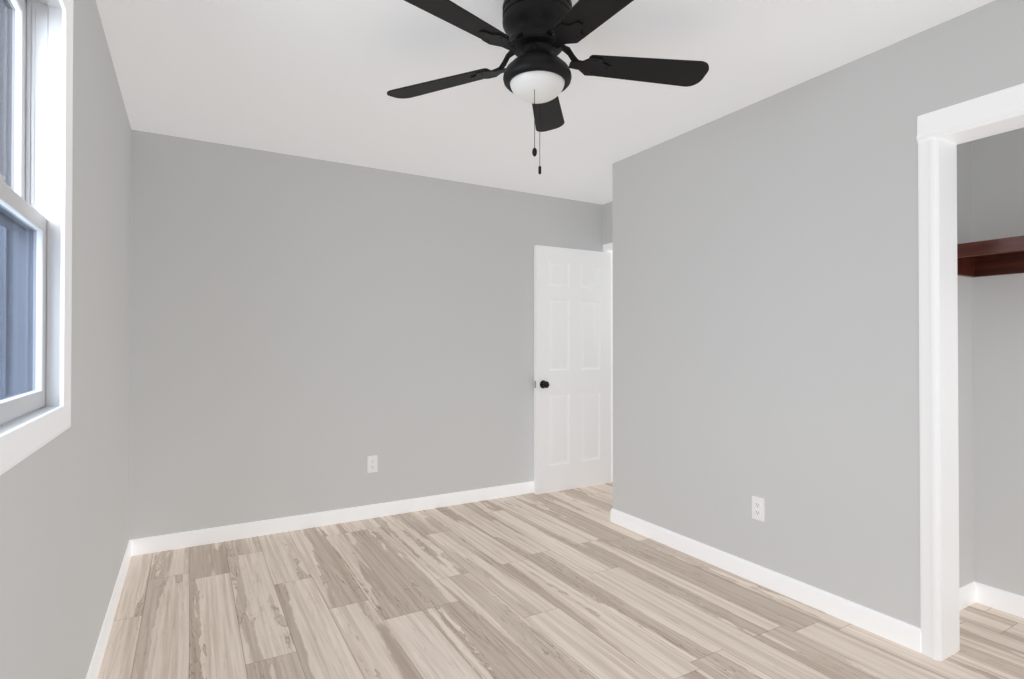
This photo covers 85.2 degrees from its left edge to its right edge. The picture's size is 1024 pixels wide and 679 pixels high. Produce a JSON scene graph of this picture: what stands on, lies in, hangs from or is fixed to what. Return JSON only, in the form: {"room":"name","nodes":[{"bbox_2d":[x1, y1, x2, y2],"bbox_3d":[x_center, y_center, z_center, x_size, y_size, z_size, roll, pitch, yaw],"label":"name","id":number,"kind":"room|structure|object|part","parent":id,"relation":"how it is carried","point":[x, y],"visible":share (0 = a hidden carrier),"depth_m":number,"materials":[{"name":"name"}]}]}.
{"room":"empty bedroom","nodes":[
{"label":"empty bedroom","id":0,"kind":"room"},
{"bbox_2d":[0,0,130,678],"bbox_3d":[-1.220,0.001,1.374,0.140,2.440,4.380,0,-1,-30],"label":"wall","id":1,"kind":"structure","parent":0,"point":[64,518],"depth_m":1.82,"materials":[{"name":"grey paint"}]},
{"bbox_2d":[0,0,72,474],"bbox_3d":[-1.041,-0.354,1.105,0.131,1.185,0.930,0,-1,-30],"label":"window","id":2,"kind":"structure","parent":1,"relation":"in","point":[18,242],"depth_m":1.43,"materials":[{"name":"white plastic"}]},
{"bbox_3d":[-1.075,-0.579,1.087,0.006,0.522,0.740,0,-1,-30],"label":"pane","id":3,"kind":"part","parent":2,"relation":"part of","materials":[{"name":"clear glass"}]},
{"bbox_3d":[-1.075,-0.581,1.087,0.034,0.599,0.808,0,-1,-30],"label":"window sash upper","id":4,"kind":"part","parent":2,"relation":"part of","materials":[{"name":"white plastic"}]},
{"bbox_3d":[-1.037,-0.077,1.105,0.006,0.417,0.740,0,-1,-30],"label":"pane","id":5,"kind":"part","parent":2,"relation":"part of","materials":[{"name":"clear glass"}]},
{"bbox_3d":[-1.037,-0.074,1.105,0.034,0.494,0.808,0,-1,-30],"label":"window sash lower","id":6,"kind":"part","parent":2,"relation":"part of","materials":[{"name":"white plastic"}]},
{"bbox_2d":[31,7,47,214],"bbox_3d":[-1.240,-0.599,1.460,0.032,0.540,0.003,0,-1,-30],"label":"window frame","id":7,"kind":"structure","parent":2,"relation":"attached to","point":[41,210],"depth_m":1.45,"materials":[{"name":"white plastic"}]},
{"bbox_2d":[86,540,131,678],"bbox_3d":[-1.155,1.176,1.403,0.012,0.090,4.100,0,-1,-30],"label":"baseboard","id":8,"kind":"structure","parent":1,"relation":"attached to","point":[96,660],"depth_m":2.31,"materials":[{"name":"white wood"}]},
{"bbox_2d":[129,130,602,539],"bbox_3d":[-0.185,0.024,4.420,4.700,2.440,0.140,0,-1,-30],"label":"wall","id":9,"kind":"structure","parent":0,"point":[309,335],"depth_m":3.70,"materials":[{"name":"grey paint"}]},
{"bbox_2d":[130,481,533,555],"bbox_3d":[-0.688,1.196,4.032,3.450,0.090,0.012,0,-1,-30],"label":"baseboard","id":10,"kind":"structure","parent":9,"relation":"attached to","point":[147,545],"depth_m":3.67,"materials":[{"name":"white wood"}]},
{"bbox_2d":[368,455,377,472],"bbox_3d":[-0.971,0.868,3.875,0.070,0.115,0.007,0,-1,-30],"label":"electrical outlet","id":11,"kind":"object","parent":9,"relation":"attached to","point":[372,463],"visible":1,"depth_m":3.87,"materials":[{"name":"white plastic"}]},
{"bbox_2d":[534,245,610,493],"bbox_3d":[0.516,0.241,4.635,0.760,1.985,0.157,0,-1,-30],"label":"door","id":12,"kind":"structure","parent":9,"relation":"in","point":[572,368],"depth_m":4.60,"materials":[{"name":"white paint"}]},
{"bbox_3d":[0.240,0.359,4.475,0.066,0.066,0.157,0,-1,-30],"label":"knob","id":13,"kind":"part","parent":12,"relation":"part of","materials":[{"name":"black metal"}]},
{"bbox_2d":[96,0,994,204],"bbox_3d":[0.815,-1.240,2.558,4.840,0.060,4.380,0,-1,-30],"label":"ceiling","id":14,"kind":"structure","parent":0,"point":[316,79],"depth_m":2.55,"materials":[{"name":"white paint"}]},
{"bbox_2d":[387,0,708,173],"bbox_3d":[0.108,-0.914,1.972,1.261,0.600,1.219,0,-1,-30],"label":"fan","id":15,"kind":"object","parent":14,"relation":"hanging from","point":[537,36],"visible":1,"depth_m":1.95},
{"bbox_3d":[-0.284,-1.009,2.200,0.334,0.034,0.432,0,-1,-30],"label":"blade","id":16,"kind":"part","parent":15,"relation":"part of","materials":[{"name":"black wood"}]},
{"bbox_3d":[-0.198,-1.013,1.712,0.470,0.034,0.226,0,-1,-30],"label":"blade","id":17,"kind":"part","parent":15,"relation":"part of","materials":[{"name":"black wood"}]},
{"bbox_3d":[0.091,-0.827,2.012,0.091,0.427,0.100,0,-1,-30],"label":"chain","id":18,"kind":"part","parent":15,"relation":"part of","materials":[{"name":"black metal"}]},
{"bbox_3d":[0.091,-0.902,2.015,0.199,0.070,0.199,0,-1,-30],"label":"lamp shade","id":19,"kind":"part","parent":15,"relation":"part of","materials":[{"name":"white glass"}]},
{"bbox_3d":[0.091,-1.068,2.016,0.252,0.292,0.252,0,-1,-30],"label":"motor","id":20,"kind":"part","parent":15,"relation":"part of","materials":[{"name":"black metal"}]},
{"bbox_3d":[0.153,-1.007,2.429,0.358,0.034,0.416,0,-1,-30],"label":"blade","id":21,"kind":"part","parent":15,"relation":"part of","materials":[{"name":"black"}]},
{"bbox_3d":[0.280,-1.013,1.640,0.136,0.034,0.472,0,-1,-30],"label":"blade","id":22,"kind":"part","parent":15,"relation":"part of","materials":[{"name":"black wood"}]},
{"bbox_3d":[0.505,-1.010,2.083,0.464,0.034,0.255,0,-1,-30],"label":"blade","id":23,"kind":"part","parent":15,"relation":"part of","materials":[{"name":"black wood"}]},
{"bbox_2d":[97,482,1023,678],"bbox_3d":[0.815,1.260,2.539,4.840,0.060,4.380,0,-1,-30],"label":"floor","id":24,"kind":"structure","parent":0,"point":[575,583],"depth_m":2.50,"materials":[{"name":"laminate"}]},
{"bbox_2d":[603,201,612,244],"bbox_3d":[1.091,0.025,4.550,0.140,2.440,0.910,0,-1,-30],"label":"wall","id":25,"kind":"structure","parent":0,"point":[607,223],"depth_m":4.85,"materials":[{"name":"grey paint"}]},
{"bbox_2d":[603,243,612,481],"bbox_3d":[1.086,0.204,4.540,0.160,2.082,0.904,0,-1,-30],"label":"door frame","id":26,"kind":"structure","parent":25,"relation":"attached to","point":[611,251],"depth_m":4.86,"materials":[{"name":"white wood"}]},
{"bbox_2d":[612,0,1023,628],"bbox_3d":[1.544,0.009,2.445,0.140,2.440,3.190,0,-1,-30],"label":"wall","id":27,"kind":"structure","parent":0,"point":[766,298],"depth_m":2.64,"materials":[{"name":"grey paint"}]},
{"bbox_2d":[752,496,763,521],"bbox_3d":[1.244,0.856,2.813,0.007,0.115,0.070,0,-1,-30],"label":"electrical outlet","id":28,"kind":"object","parent":27,"relation":"attached to","point":[757,508],"visible":1,"depth_m":2.81,"materials":[{"name":"white plastic"}]},
{"bbox_2d":[610,508,920,652],"bbox_3d":[1.139,1.188,2.986,0.012,0.090,1.856,0,-1,-30],"label":"baseboard","id":29,"kind":"structure","parent":27,"relation":"attached to","point":[889,628],"depth_m":2.67,"materials":[{"name":"white wood"}]},
{"bbox_2d":[917,83,1023,660],"bbox_3d":[1.978,0.169,1.675,0.160,2.108,1.265,0,-1,-30],"label":"door frame","id":30,"kind":"structure","parent":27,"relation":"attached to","point":[949,396],"depth_m":2.15,"materials":[{"name":"white wood"}]},
{"bbox_2d":[957,141,973,587],"bbox_3d":[1.535,0.015,3.271,0.670,2.440,1.750,0,-1,-30],"label":"wall","id":31,"kind":"structure","parent":0,"point":[965,425],"depth_m":2.59,"materials":[{"name":"grey paint"}]},
{"bbox_2d":[959,582,975,610],"bbox_3d":[1.933,1.184,2.474,0.570,0.090,0.012,0,-1,-30],"label":"baseboard","id":32,"kind":"structure","parent":31,"relation":"attached to","point":[967,595],"depth_m":2.56,"materials":[{"name":"white wood"}]},
{"bbox_2d":[971,127,1023,596],"bbox_3d":[2.580,0.006,2.032,0.100,2.440,1.440,0,-1,-30],"label":"wall","id":33,"kind":"structure","parent":0,"point":[997,186],"depth_m":2.54,"materials":[{"name":"grey paint"}]},
{"bbox_2d":[957,235,1023,277],"bbox_3d":[2.377,-0.355,1.918,0.367,0.113,1.438,0,-1,-30],"label":"closet shelf","id":34,"kind":"object","parent":33,"relation":"attached to","point":[1000,256],"visible":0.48,"depth_m":2.48,"materials":[{"name":"brown wood"}]},
{"bbox_2d":[975,582,1023,617],"bbox_3d":[2.531,1.180,1.995,0.012,0.090,1.440,0,-1,-30],"label":"baseboard","id":35,"kind":"structure","parent":33,"relation":"attached to","point":[1002,600],"depth_m":2.53,"materials":[{"name":"white wood"}]}
]}

